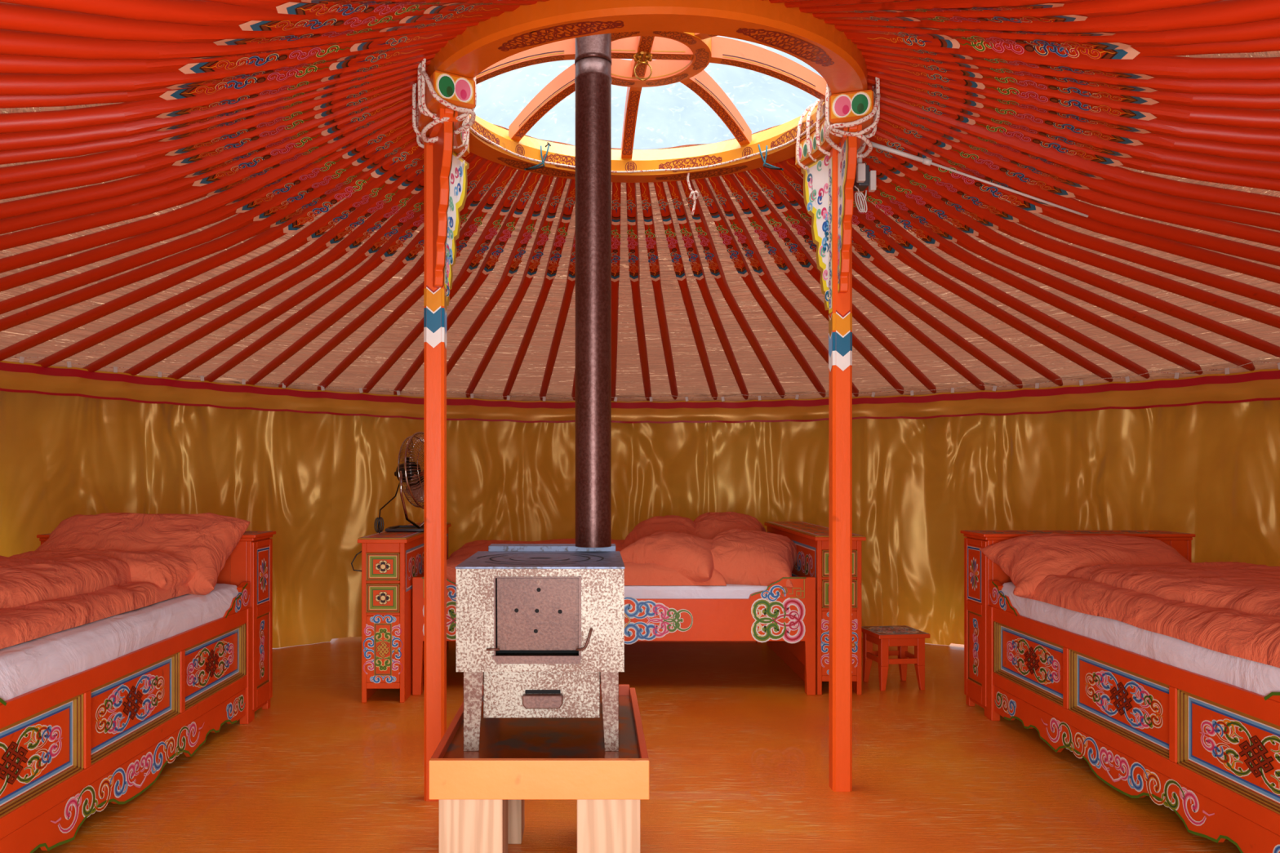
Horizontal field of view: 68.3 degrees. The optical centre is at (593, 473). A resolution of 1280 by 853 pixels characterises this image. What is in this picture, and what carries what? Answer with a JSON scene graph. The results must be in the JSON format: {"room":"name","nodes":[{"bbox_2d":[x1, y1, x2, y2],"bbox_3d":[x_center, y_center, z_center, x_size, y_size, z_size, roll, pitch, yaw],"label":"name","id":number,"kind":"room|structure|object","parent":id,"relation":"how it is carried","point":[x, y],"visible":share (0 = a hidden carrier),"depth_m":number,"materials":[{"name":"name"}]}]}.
{"room":"traditional dwelling","nodes":[
{"label":"traditional dwelling","id":0,"kind":"room"},
{"bbox_2d":[33,636,1240,852],"bbox_3d":[0.180,1.175,3.400,7.700,0.050,7.700,0,0,0],"label":"floor","id":1,"kind":"structure","parent":0,"point":[737,747],"depth_m":3.52,"materials":[{"name":"paint"}]},
{"bbox_2d":[0,582,252,852],"bbox_3d":[-2.062,0.825,3.300,0.966,0.650,2.130,0,0,0],"label":"bed","id":2,"kind":"object","parent":1,"relation":"on","point":[73,746],"visible":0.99,"depth_m":3.15,"materials":[{"name":"paint"}]},
{"bbox_2d":[0,583,238,701],"bbox_3d":[-2.055,0.589,3.303,0.928,0.188,2.090,0,0,0],"label":"mattress","id":3,"kind":"object","parent":2,"relation":"on","point":[30,665],"visible":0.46,"depth_m":3.08,"materials":[{"name":"fabric"}]},
{"bbox_2d":[0,548,197,648],"bbox_3d":[-2.088,0.399,3.057,0.930,0.193,1.974,0,0,0],"label":"duvet","id":4,"kind":"object","parent":3,"relation":"on","point":[42,593],"visible":0.99,"depth_m":3.29,"materials":[{"name":"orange fabric"}]},
{"bbox_2d":[35,512,250,595],"bbox_3d":[-2.000,0.353,4.101,0.880,0.354,0.507,0,0,0],"label":"pillow","id":5,"kind":"object","parent":3,"relation":"on","point":[209,540],"visible":0.6,"depth_m":4.05,"materials":[{"name":"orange fabric"}]},
{"bbox_2d":[36,531,275,719],"bbox_3d":[-2.070,0.717,4.500,1.014,0.867,0.289,0,0,0],"label":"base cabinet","id":6,"kind":"object","parent":1,"relation":"on","point":[251,561],"visible":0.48,"depth_m":4.45,"materials":[{"name":"paint"}]},
{"bbox_2d":[357,522,451,702],"bbox_3d":[-1.052,0.736,5.424,0.247,0.828,1.462,0,0,0],"label":"base cabinet","id":7,"kind":"object","parent":1,"relation":"on","point":[390,561],"visible":0.77,"depth_m":4.72,"materials":[{"name":"paint"}]},
{"bbox_2d":[351,431,424,571],"bbox_3d":[-1.042,0.137,5.184,0.288,0.742,0.733,0,0,10],"label":"fan","id":8,"kind":"object","parent":7,"relation":"on","point":[409,473],"visible":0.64,"depth_m":5.21,"materials":[{"name":"metal"}]},
{"bbox_2d":[397,431,424,509],"bbox_3d":[-0.966,-0.015,5.305,0.165,0.439,0.442,0,0,18],"label":"grille","id":9,"kind":"object","parent":8,"relation":"attached to","point":[409,473],"depth_m":5.22,"materials":[{"name":"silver metal"}]},
{"bbox_2d":[412,57,476,801],"bbox_3d":[-0.525,-0.140,3.290,0.210,2.579,0.612,0,0,-10],"label":"post","id":10,"kind":"object","parent":1,"relation":"on","point":[441,120],"visible":0.98,"depth_m":3.30,"materials":[{"name":"paint"}]},
{"bbox_2d":[425,0,867,182],"bbox_3d":[0.180,-1.431,3.400,1.556,0.292,1.556,0,0,0],"label":"skylight","id":11,"kind":"object","parent":10,"relation":"on","point":[666,42],"visible":0.82,"depth_m":3.37,"materials":[{"name":"orange wood"}]},
{"bbox_2d":[0,113,412,292],"bbox_3d":[-2.002,-0.968,3.811,2.927,0.846,0.054,0,0,13],"label":"pole","id":12,"kind":"object","parent":11,"relation":"attached to","point":[137,242],"visible":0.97,"depth_m":3.70,"materials":[{"name":"paint"}]},
{"bbox_2d":[0,123,414,314],"bbox_3d":[-1.964,-0.968,3.974,2.926,0.847,0.055,0,0,17],"label":"pole","id":13,"kind":"object","parent":11,"relation":"attached to","point":[265,209],"visible":0.98,"depth_m":3.83,"materials":[{"name":"paint"}]},
{"bbox_2d":[0,131,416,331],"bbox_3d":[-1.926,-0.970,4.105,2.928,0.845,0.067,0,0,20],"label":"pole","id":14,"kind":"object","parent":11,"relation":"attached to","point":[258,227],"visible":0.92,"depth_m":3.99,"materials":[{"name":"paint"}]},
{"bbox_2d":[0,103,417,273],"bbox_3d":[-2.022,-0.972,3.675,2.929,0.843,0.079,0,0,9],"label":"pole","id":15,"kind":"object","parent":11,"relation":"attached to","point":[239,192],"visible":0.98,"depth_m":3.59,"materials":[{"name":"paint"}]},
{"bbox_2d":[0,96,417,250],"bbox_3d":[-2.039,-0.969,3.479,2.928,0.846,0.066,0,0,4],"label":"pole","id":16,"kind":"object","parent":11,"relation":"attached to","point":[38,233],"visible":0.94,"depth_m":3.44,"materials":[{"name":"paint"}]},
{"bbox_2d":[0,75,417,199],"bbox_3d":[-2.009,-0.971,3.027,2.928,0.840,0.053,0,0,-8],"label":"pole","id":17,"kind":"object","parent":11,"relation":"attached to","point":[42,185],"visible":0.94,"depth_m":3.09,"materials":[{"name":"paint"}]},
{"bbox_2d":[0,82,417,219],"bbox_3d":[-2.030,-0.969,3.198,2.927,0.847,0.064,0,0,-3],"label":"pole","id":18,"kind":"object","parent":11,"relation":"attached to","point":[165,175],"visible":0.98,"depth_m":3.22,"materials":[{"name":"paint"}]},
{"bbox_2d":[0,88,417,234],"bbox_3d":[-2.039,-0.967,3.330,2.926,0.850,0.056,0,0,0],"label":"pole","id":19,"kind":"object","parent":11,"relation":"attached to","point":[37,219],"visible":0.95,"depth_m":3.31,"materials":[{"name":"paint"}]},
{"bbox_2d":[0,139,422,361],"bbox_3d":[-1.867,-0.967,4.258,2.926,0.852,0.072,0,0,25],"label":"pole","id":20,"kind":"object","parent":11,"relation":"attached to","point":[291,225],"visible":0.95,"depth_m":4.13,"materials":[{"name":"paint"}]},
{"bbox_2d":[0,66,426,185],"bbox_3d":[-1.977,-0.967,2.878,2.926,0.850,0.055,0,0,-12],"label":"pole","id":21,"kind":"object","parent":11,"relation":"attached to","point":[103,160],"visible":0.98,"depth_m":2.99,"materials":[{"name":"paint"}]},
{"bbox_2d":[0,59,430,164],"bbox_3d":[-1.927,-0.969,2.699,2.928,0.846,0.062,0,0,-17],"label":"pole","id":22,"kind":"object","parent":11,"relation":"attached to","point":[6,157],"visible":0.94,"depth_m":2.88,"materials":[{"name":"paint"}]},
{"bbox_2d":[0,53,435,151],"bbox_3d":[-1.883,-0.970,2.581,2.928,0.845,0.063,0,0,-20],"label":"pole","id":23,"kind":"object","parent":11,"relation":"attached to","point":[28,140],"visible":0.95,"depth_m":2.78,"materials":[{"name":"paint"}]},
{"bbox_2d":[0,48,440,133],"bbox_3d":[-1.820,-0.969,2.436,2.927,0.844,0.055,0,0,-23],"label":"pole","id":24,"kind":"object","parent":11,"relation":"attached to","point":[126,112],"visible":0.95,"depth_m":2.67,"materials":[{"name":"paint"}]},
{"bbox_2d":[0,40,448,108],"bbox_3d":[-1.723,-0.971,2.254,2.929,0.842,0.068,0,0,-29],"label":"pole","id":25,"kind":"object","parent":11,"relation":"attached to","point":[33,100],"visible":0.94,"depth_m":2.57,"materials":[{"name":"paint"}]},
{"bbox_2d":[0,35,456,95],"bbox_3d":[-1.649,-0.968,2.141,2.927,0.848,0.056,0,0,-33],"label":"pole","id":26,"kind":"object","parent":11,"relation":"attached to","point":[11,84],"visible":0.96,"depth_m":2.44,"materials":[{"name":"paint"}]},
{"bbox_2d":[34,147,424,367],"bbox_3d":[-1.792,-0.967,4.419,2.926,0.849,0.055,0,0,29],"label":"pole","id":27,"kind":"object","parent":11,"relation":"attached to","point":[317,228],"visible":0.93,"depth_m":4.24,"materials":[{"name":"paint"}]},
{"bbox_2d":[0,26,466,75],"bbox_3d":[-1.554,-0.968,2.014,2.927,0.850,0.072,0,0,-36],"label":"pole","id":28,"kind":"object","parent":11,"relation":"attached to","point":[9,64],"visible":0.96,"depth_m":2.37,"materials":[{"name":"paint"}]},
{"bbox_2d":[0,21,479,60],"bbox_3d":[-1.452,-0.970,1.894,2.928,0.846,0.071,0,0,-41],"label":"pole","id":29,"kind":"object","parent":11,"relation":"attached to","point":[11,42],"visible":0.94,"depth_m":2.22,"materials":[{"name":"paint"}]},
{"bbox_2d":[0,2,491,44],"bbox_3d":[-1.334,-0.968,1.776,0.053,0.846,2.927,0,0,45],"label":"pole","id":30,"kind":"object","parent":11,"relation":"attached to","point":[17,17],"visible":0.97,"depth_m":2.10,"materials":[{"name":"paint"}]},
{"bbox_2d":[0,0,504,31],"bbox_3d":[-1.226,-0.971,1.681,0.066,0.842,2.929,0,0,42],"label":"pole","id":31,"kind":"object","parent":11,"relation":"attached to","point":[194,12],"visible":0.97,"depth_m":2.09,"materials":[{"name":"paint"}]},
{"bbox_2d":[82,157,424,372],"bbox_3d":[-1.712,-0.966,4.560,2.926,0.850,0.055,0,0,34],"label":"pole","id":32,"kind":"object","parent":11,"relation":"attached to","point":[335,234],"visible":0.84,"depth_m":4.36,"materials":[{"name":"paint"}]},
{"bbox_2d":[123,171,424,375],"bbox_3d":[-1.625,-0.968,4.691,2.927,0.847,0.057,0,0,38],"label":"pole","id":33,"kind":"object","parent":11,"relation":"attached to","point":[353,240],"visible":0.8,"depth_m":4.50,"materials":[{"name":"paint"}]},
{"bbox_2d":[167,151,474,379],"bbox_3d":[-1.527,-0.968,4.818,2.926,0.848,0.056,0,0,42],"label":"pole","id":34,"kind":"object","parent":11,"relation":"attached to","point":[381,236],"visible":0.7,"depth_m":4.62,"materials":[{"name":"paint"}]},
{"bbox_2d":[204,154,484,382],"bbox_3d":[-1.441,-0.966,4.917,0.054,0.849,2.926,0,0,-45],"label":"pole","id":35,"kind":"object","parent":11,"relation":"attached to","point":[410,226],"visible":0.65,"depth_m":4.73,"materials":[{"name":"paint"}]},
{"bbox_2d":[204,0,519,15],"bbox_3d":[-1.073,-0.971,1.566,0.074,0.843,2.929,0,0,36],"label":"pole","id":36,"kind":"object","parent":11,"relation":"attached to","point":[283,6],"visible":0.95,"depth_m":2.23,"materials":[{"name":"paint"}]},
{"bbox_2d":[245,158,494,385],"bbox_3d":[-1.320,-0.967,5.036,0.055,0.849,2.926,0,0,-41],"label":"pole","id":37,"kind":"object","parent":11,"relation":"attached to","point":[410,252],"visible":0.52,"depth_m":4.85,"materials":[{"name":"paint"}]},
{"bbox_2d":[278,162,505,387],"bbox_3d":[-1.207,-0.969,5.133,0.065,0.847,2.927,0,0,-37],"label":"pole","id":38,"kind":"object","parent":11,"relation":"attached to","point":[472,201],"visible":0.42,"depth_m":4.93,"materials":[{"name":"paint"}]},
{"bbox_2d":[317,165,516,390],"bbox_3d":[-1.084,-0.971,5.227,0.055,0.840,2.928,0,0,-33],"label":"pole","id":39,"kind":"object","parent":11,"relation":"attached to","point":[470,227],"visible":0.82,"depth_m":4.91,"materials":[{"name":"paint"}]},
{"bbox_2d":[363,168,528,393],"bbox_3d":[-0.922,-0.972,5.327,0.059,0.841,2.929,0,0,-28],"label":"pole","id":40,"kind":"object","parent":11,"relation":"attached to","point":[472,263],"visible":0.94,"depth_m":4.67,"materials":[{"name":"paint"}]},
{"bbox_2d":[393,172,541,395],"bbox_3d":[-0.809,-0.970,5.389,0.054,0.843,2.928,0,0,-24],"label":"pole","id":41,"kind":"object","parent":11,"relation":"attached to","point":[517,210],"visible":0.94,"depth_m":4.71,"materials":[{"name":"paint"}]},
{"bbox_2d":[446,174,554,376],"bbox_3d":[-0.658,-0.970,5.456,0.071,0.846,2.928,0,0,-21],"label":"pole","id":42,"kind":"object","parent":11,"relation":"attached to","point":[512,266],"visible":0.95,"depth_m":4.78,"materials":[{"name":"paint"}]},
{"bbox_2d":[0,356,424,648],"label":"wall","id":43,"kind":"structure","parent":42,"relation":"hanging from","point":[308,479],"depth_m":6.00,"materials":[{"name":"gold fabric"}]},
{"bbox_2d":[446,391,575,559],"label":"wall","id":44,"kind":"structure","parent":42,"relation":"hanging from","point":[511,464],"depth_m":6.92,"materials":[{"name":"gold fabric"}]},
{"bbox_2d":[465,177,567,397],"bbox_3d":[-0.508,-0.972,5.512,0.056,0.840,2.929,0,0,-16],"label":"pole","id":45,"kind":"object","parent":11,"relation":"attached to","point":[549,214],"visible":0.98,"depth_m":4.88,"materials":[{"name":"paint"}]},
{"bbox_2d":[502,178,575,399],"bbox_3d":[-0.355,-0.968,5.555,0.054,0.846,2.927,0,0,-12],"label":"pole","id":46,"kind":"object","parent":11,"relation":"attached to","point":[561,233],"visible":0.96,"depth_m":4.93,"materials":[{"name":"paint"}]},
{"bbox_2d":[611,182,621,400],"bbox_3d":[0.123,-0.968,5.619,0.054,0.847,2.926,0,0,1],"label":"pole","id":47,"kind":"object","parent":11,"relation":"attached to","point":[616,186],"visible":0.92,"depth_m":4.90,"materials":[{"name":"paint"}]},
{"bbox_2d":[626,182,651,400],"bbox_3d":[0.279,-0.968,5.617,0.063,0.849,2.927,0,0,5],"label":"pole","id":48,"kind":"object","parent":11,"relation":"attached to","point":[632,215],"visible":0.97,"depth_m":4.96,"materials":[{"name":"paint"}]},
{"bbox_2d":[639,182,678,399],"bbox_3d":[0.415,-0.972,5.609,0.056,0.840,2.928,0,0,8],"label":"pole","id":49,"kind":"object","parent":11,"relation":"attached to","point":[652,252],"visible":0.98,"depth_m":4.97,"materials":[{"name":"paint"}]},
{"bbox_2d":[653,182,717,399],"bbox_3d":[0.596,-0.969,5.580,0.064,0.847,2.927,0,0,13],"label":"pole","id":50,"kind":"object","parent":11,"relation":"attached to","point":[669,230],"visible":0.98,"depth_m":4.97,"materials":[{"name":"paint"}]},
{"bbox_2d":[666,181,748,399],"bbox_3d":[0.731,-0.968,5.551,0.056,0.848,2.927,0,0,16],"label":"pole","id":51,"kind":"object","parent":11,"relation":"attached to","point":[686,230],"visible":0.99,"depth_m":4.92,"materials":[{"name":"paint"}]},
{"bbox_2d":[680,179,785,398],"bbox_3d":[0.873,-0.971,5.511,0.063,0.842,2.928,0,0,20],"label":"pole","id":52,"kind":"object","parent":11,"relation":"attached to","point":[712,258],"visible":0.95,"depth_m":4.95,"materials":[{"name":"paint"}]},
{"bbox_2d":[694,177,826,397],"bbox_3d":[1.047,-0.970,5.444,0.056,0.844,2.928,0,0,25],"label":"pole","id":53,"kind":"object","parent":11,"relation":"attached to","point":[736,255],"visible":0.98,"depth_m":4.86,"materials":[{"name":"paint"}]},
{"bbox_2d":[707,176,858,396],"bbox_3d":[1.167,-0.967,5.389,0.060,0.850,2.926,0,0,28],"label":"pole","id":54,"kind":"object","parent":11,"relation":"attached to","point":[753,255],"visible":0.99,"depth_m":4.75,"materials":[{"name":"paint"}]},
{"bbox_2d":[721,173,903,394],"bbox_3d":[1.331,-0.969,5.299,0.055,0.846,2.927,0,0,34],"label":"pole","id":55,"kind":"object","parent":11,"relation":"attached to","point":[775,251],"visible":0.94,"depth_m":4.70,"materials":[{"name":"paint"}]},
{"bbox_2d":[733,170,936,393],"bbox_3d":[1.453,-0.967,5.218,0.066,0.850,2.926,0,0,37],"label":"pole","id":56,"kind":"object","parent":11,"relation":"attached to","point":[807,263],"visible":0.94,"depth_m":4.63,"materials":[{"name":"paint"}]},
{"bbox_2d":[747,168,985,390],"bbox_3d":[1.596,-0.967,5.108,0.056,0.850,2.926,0,0,42],"label":"pole","id":57,"kind":"object","parent":11,"relation":"attached to","point":[792,215],"visible":0.7,"depth_m":4.88,"materials":[{"name":"paint"}]},
{"bbox_2d":[760,164,1022,388],"bbox_3d":[1.699,-0.967,5.019,2.926,0.849,0.059,0,0,-45],"label":"pole","id":58,"kind":"object","parent":11,"relation":"attached to","point":[795,199],"visible":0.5,"depth_m":4.90,"materials":[{"name":"paint"}]},
{"bbox_2d":[772,160,1062,386],"bbox_3d":[1.808,-0.966,4.909,2.926,0.850,0.055,0,0,-41],"label":"pole","id":59,"kind":"object","parent":11,"relation":"attached to","point":[864,248],"visible":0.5,"depth_m":4.80,"materials":[{"name":"paint"}]},
{"bbox_2d":[799,0,1093,13],"bbox_3d":[1.317,-0.971,1.492,0.057,0.842,2.928,0,0,-29],"label":"pole","id":60,"kind":"object","parent":11,"relation":"attached to","point":[925,5],"visible":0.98,"depth_m":2.31,"materials":[{"name":"paint"}]},
{"bbox_2d":[783,156,1112,382],"bbox_3d":[1.924,-0.969,4.774,2.927,0.846,0.056,0,0,-36],"label":"pole","id":61,"kind":"object","parent":11,"relation":"attached to","point":[889,245],"visible":0.59,"depth_m":4.68,"materials":[{"name":"paint"}]},
{"bbox_2d":[795,155,1150,378],"bbox_3d":[2.002,-0.971,4.671,2.928,0.841,0.055,0,0,-33],"label":"pole","id":62,"kind":"object","parent":11,"relation":"attached to","point":[906,240],"visible":0.7,"depth_m":4.59,"materials":[{"name":"paint"}]},
{"bbox_2d":[812,0,1222,22],"bbox_3d":[1.434,-0.967,1.568,0.054,0.848,2.926,0,0,-32],"label":"pole","id":63,"kind":"object","parent":11,"relation":"attached to","point":[1075,11],"visible":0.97,"depth_m":2.17,"materials":[{"name":"paint"}]},
{"bbox_2d":[856,186,1202,374],"bbox_3d":[2.094,-0.970,4.526,2.928,0.844,0.056,0,0,-29],"label":"pole","id":64,"kind":"object","parent":11,"relation":"attached to","point":[926,234],"visible":0.78,"depth_m":4.46,"materials":[{"name":"paint"}]},
{"bbox_2d":[823,0,1279,35],"bbox_3d":[1.577,-0.968,1.674,0.061,0.848,2.927,0,0,-37],"label":"pole","id":65,"kind":"object","parent":11,"relation":"attached to","point":[1224,12],"visible":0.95,"depth_m":2.12,"materials":[{"name":"paint"}]},
{"bbox_2d":[856,164,1255,370],"bbox_3d":[2.166,-0.967,4.393,2.926,0.850,0.057,0,0,-24],"label":"pole","id":66,"kind":"object","parent":11,"relation":"attached to","point":[948,231],"visible":0.74,"depth_m":4.33,"materials":[{"name":"paint"}]},
{"bbox_2d":[834,17,1279,48],"bbox_3d":[1.692,-0.972,1.772,0.055,0.839,2.929,0,0,-41],"label":"pole","id":67,"kind":"object","parent":11,"relation":"attached to","point":[1269,28],"visible":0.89,"depth_m":2.25,"materials":[{"name":"paint"}]},
{"bbox_2d":[844,31,1279,59],"bbox_3d":[1.783,-0.969,1.865,0.090,0.848,2.928,0,0,-45],"label":"pole","id":68,"kind":"object","parent":11,"relation":"attached to","point":[1269,44],"visible":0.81,"depth_m":2.37,"materials":[{"name":"paint"}]},
{"bbox_2d":[851,39,1279,79],"bbox_3d":[1.914,-0.970,2.012,2.928,0.842,0.055,0,0,41],"label":"pole","id":69,"kind":"object","parent":11,"relation":"attached to","point":[1166,66],"visible":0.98,"depth_m":2.43,"materials":[{"name":"paint"}]},
{"bbox_2d":[856,156,1279,357],"bbox_3d":[2.230,-0.969,4.253,2.927,0.845,0.055,0,0,-21],"label":"pole","id":70,"kind":"object","parent":11,"relation":"attached to","point":[964,223],"visible":0.76,"depth_m":4.16,"materials":[{"name":"paint"}]},
{"bbox_2d":[857,44,1279,95],"bbox_3d":[1.990,-0.967,2.115,2.926,0.849,0.055,0,0,38],"label":"pole","id":71,"kind":"object","parent":11,"relation":"attached to","point":[1236,86],"visible":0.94,"depth_m":2.54,"materials":[{"name":"paint"}]},
{"bbox_2d":[861,50,1279,109],"bbox_3d":[2.074,-0.972,2.241,2.929,0.840,0.056,0,0,34],"label":"pole","id":72,"kind":"object","parent":11,"relation":"attached to","point":[1224,100],"visible":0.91,"depth_m":2.64,"materials":[{"name":"paint"}]},
{"bbox_2d":[862,144,1279,328],"bbox_3d":[2.290,-0.971,4.093,2.928,0.841,0.058,0,0,-16],"label":"pole","id":73,"kind":"object","parent":11,"relation":"attached to","point":[984,215],"visible":0.91,"depth_m":3.99,"materials":[{"name":"paint"}]},
{"bbox_2d":[864,57,1279,128],"bbox_3d":[2.162,-0.967,2.401,2.926,0.850,0.063,0,0,28],"label":"pole","id":74,"kind":"object","parent":11,"relation":"attached to","point":[1232,117],"visible":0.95,"depth_m":2.73,"materials":[{"name":"paint"}]},
{"bbox_2d":[866,65,1279,146],"bbox_3d":[2.234,-0.972,2.553,2.929,0.840,0.056,0,0,24],"label":"pole","id":75,"kind":"object","parent":11,"relation":"attached to","point":[1228,134],"visible":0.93,"depth_m":2.83,"materials":[{"name":"paint"}]},
{"bbox_2d":[867,71,1279,162],"bbox_3d":[2.284,-0.968,2.691,2.927,0.846,0.055,0,0,20],"label":"pole","id":76,"kind":"object","parent":11,"relation":"attached to","point":[1260,153],"visible":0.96,"depth_m":2.93,"materials":[{"name":"paint"}]},
{"bbox_2d":[867,84,1279,191],"bbox_3d":[2.358,-0.972,2.970,2.929,0.840,0.056,0,0,13],"label":"pole","id":77,"kind":"object","parent":11,"relation":"attached to","point":[1098,157],"visible":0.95,"depth_m":3.12,"materials":[{"name":"paint"}]},
{"bbox_2d":[867,137,1279,307],"bbox_3d":[2.334,-0.969,3.942,2.927,0.844,0.054,0,0,-12],"label":"pole","id":78,"kind":"object","parent":11,"relation":"attached to","point":[1005,209],"visible":0.94,"depth_m":3.84,"materials":[{"name":"paint"}]},
{"bbox_2d":[867,78,1279,179],"bbox_3d":[2.329,-0.967,2.845,2.926,0.849,0.056,0,0,17],"label":"pole","id":79,"kind":"object","parent":11,"relation":"attached to","point":[1255,168],"visible":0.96,"depth_m":3.02,"materials":[{"name":"paint"}]},
{"bbox_2d":[870,128,1279,284],"bbox_3d":[2.369,-0.971,3.767,2.928,0.844,0.066,0,0,-8],"label":"pole","id":80,"kind":"object","parent":11,"relation":"attached to","point":[1189,251],"visible":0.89,"depth_m":3.70,"materials":[{"name":"paint"}]},
{"bbox_2d":[876,120,1279,266],"bbox_3d":[2.389,-0.972,3.635,2.929,0.842,0.066,0,0,-4],"label":"pole","id":81,"kind":"object","parent":11,"relation":"attached to","point":[1095,213],"visible":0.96,"depth_m":3.59,"materials":[{"name":"paint"}]},
{"bbox_2d":[879,111,1279,247],"bbox_3d":[2.400,-0.971,3.470,2.928,0.842,0.055,0,0,0],"label":"pole","id":82,"kind":"object","parent":11,"relation":"attached to","point":[1222,227],"visible":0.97,"depth_m":3.45,"materials":[{"name":"paint"}]},
{"bbox_2d":[880,96,1279,213],"bbox_3d":[2.388,-0.970,3.164,2.928,0.846,0.069,0,0,8],"label":"pole","id":83,"kind":"object","parent":11,"relation":"attached to","point":[1118,175],"visible":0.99,"depth_m":3.24,"materials":[{"name":"paint"}]},
{"bbox_2d":[880,103,1279,231],"bbox_3d":[2.398,-0.967,3.314,2.926,0.851,0.061,0,0,5],"label":"pole","id":84,"kind":"object","parent":11,"relation":"attached to","point":[1207,209],"visible":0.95,"depth_m":3.35,"materials":[{"name":"paint"}]},
{"bbox_2d":[429,684,648,852],"bbox_3d":[-0.131,0.919,2.675,0.534,0.462,0.790,0,0,0],"label":"stand","id":85,"kind":"object","parent":1,"relation":"on","point":[482,794],"visible":0.8,"depth_m":2.31,"materials":[{"name":"paint"}]},
{"bbox_2d":[455,543,625,751],"bbox_3d":[-0.137,0.472,2.706,0.438,0.495,0.587,0,0,0],"label":"stove","id":86,"kind":"object","parent":85,"relation":"on","point":[539,625],"visible":1,"depth_m":2.44,"materials":[{"name":"metal"}]},
{"bbox_2d":[574,33,611,547],"bbox_3d":[0.000,-0.950,2.905,0.114,2.350,0.114,0,0,0],"label":"pipe","id":87,"kind":"object","parent":86,"relation":"on","point":[593,60],"visible":1,"depth_m":2.86,"materials":[{"name":"metal"}]},
{"bbox_2d":[412,577,815,695],"bbox_3d":[0.108,0.844,5.647,2.090,0.612,1.547,0,0,0],"label":"bed","id":88,"kind":"object","parent":1,"relation":"on","point":[782,614],"visible":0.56,"depth_m":4.88,"materials":[{"name":"paint"}]},
{"bbox_2d":[624,584,767,599],"bbox_3d":[0.108,0.649,5.648,2.022,0.118,1.474,0,0,0],"label":"mattress","id":89,"kind":"object","parent":88,"relation":"on","point":[730,591],"visible":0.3,"depth_m":4.91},
{"bbox_2d":[448,515,695,558],"bbox_3d":[-0.055,0.428,6.026,1.702,0.321,0.707,0,0,0],"label":"duvet","id":90,"kind":"object","parent":89,"relation":"on","point":[676,523],"visible":0.12,"depth_m":5.86,"materials":[{"name":"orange fabric"}]},
{"bbox_2d":[423,531,726,586],"bbox_3d":[-0.035,0.458,5.272,1.738,0.260,0.832,0,0,0],"label":"duvet","id":91,"kind":"object","parent":89,"relation":"on","point":[663,558],"visible":0.57,"depth_m":4.97,"materials":[{"name":"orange fabric"}]},
{"bbox_2d":[693,511,766,539],"bbox_3d":[0.840,0.415,6.000,0.540,0.336,0.614,0,0,10],"label":"pillow","id":92,"kind":"object","parent":89,"relation":"on","point":[708,525],"visible":0.25,"depth_m":5.85,"materials":[{"name":"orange fabric"}]},
{"bbox_2d":[711,528,796,588],"bbox_3d":[0.864,0.468,5.250,0.550,0.301,0.676,0,0,17],"label":"pillow","id":93,"kind":"object","parent":89,"relation":"on","point":[742,557],"visible":0.76,"depth_m":5.00,"materials":[{"name":"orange fabric"}]},
{"bbox_2d":[764,521,866,694],"bbox_3d":[1.277,0.736,5.582,0.262,0.828,1.447,0,0,0],"label":"base cabinet","id":94,"kind":"object","parent":1,"relation":"on","point":[811,540],"visible":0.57,"depth_m":4.88,"materials":[{"name":"paint"}]},
{"bbox_2d":[795,76,880,791],"bbox_3d":[0.890,-0.140,3.419,0.215,2.579,0.567,0,0,0],"label":"post","id":95,"kind":"object","parent":1,"relation":"on","point":[827,157],"visible":0.97,"depth_m":3.40,"materials":[{"name":"paint"}]},
{"bbox_2d":[861,625,930,691],"bbox_3d":[1.625,0.999,5.100,0.284,0.301,0.284,0,0,-7],"label":"stool","id":96,"kind":"object","parent":1,"relation":"on","point":[901,637],"visible":1,"depth_m":4.99,"materials":[{"name":"paint"}]},
{"bbox_2d":[960,530,1195,716],"bbox_3d":[2.330,0.717,4.561,0.994,0.867,0.289,0,0,0],"label":"headboard","id":97,"kind":"object","parent":1,"relation":"on","point":[979,569],"visible":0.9,"depth_m":4.51,"materials":[{"name":"paint"}]},
{"bbox_2d":[986,580,1279,852],"bbox_3d":[2.332,0.825,3.360,0.966,0.650,2.130,0,0,0],"label":"bed","id":98,"kind":"object","parent":1,"relation":"on","point":[1206,748],"visible":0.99,"depth_m":3.18,"materials":[{"name":"paint"}]},
{"bbox_2d":[1001,582,1279,696],"bbox_3d":[2.325,0.589,3.363,0.929,0.189,2.090,0,0,0],"label":"mattress","id":99,"kind":"object","parent":98,"relation":"on","point":[1262,679],"visible":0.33,"depth_m":3.11,"materials":[{"name":"fabric"}]},
{"bbox_2d":[979,533,1189,599],"bbox_3d":[2.221,0.409,4.151,0.858,0.276,0.520,0,0,7],"label":"pillow","id":100,"kind":"object","parent":99,"relation":"on","point":[1027,560],"visible":0.58,"depth_m":4.06,"materials":[{"name":"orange fabric"}]},
{"bbox_2d":[1030,561,1279,667],"bbox_3d":[2.301,0.436,3.135,0.916,0.190,1.931,0,0,0],"label":"duvet","id":101,"kind":"object","parent":99,"relation":"on","point":[1230,608],"visible":0.98,"depth_m":3.16,"materials":[{"name":"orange fabric"}]},
{"bbox_2d":[0,0,1279,407],"bbox_3d":[0.180,-0.911,3.400,7.460,1.042,7.460,0,0,45],"label":"ceiling","id":102,"kind":"structure","parent":0,"point":[691,380],"depth_m":5.22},
{"bbox_2d":[611,391,828,539],"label":"wall","id":103,"kind":"structure","parent":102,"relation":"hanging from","point":[764,461],"depth_m":6.90,"materials":[{"name":"gold fabric"}]},
{"bbox_2d":[852,361,1279,645],"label":"wall","id":104,"kind":"structure","parent":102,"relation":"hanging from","point":[1202,460],"depth_m":5.84,"materials":[{"name":"gold fabric"}]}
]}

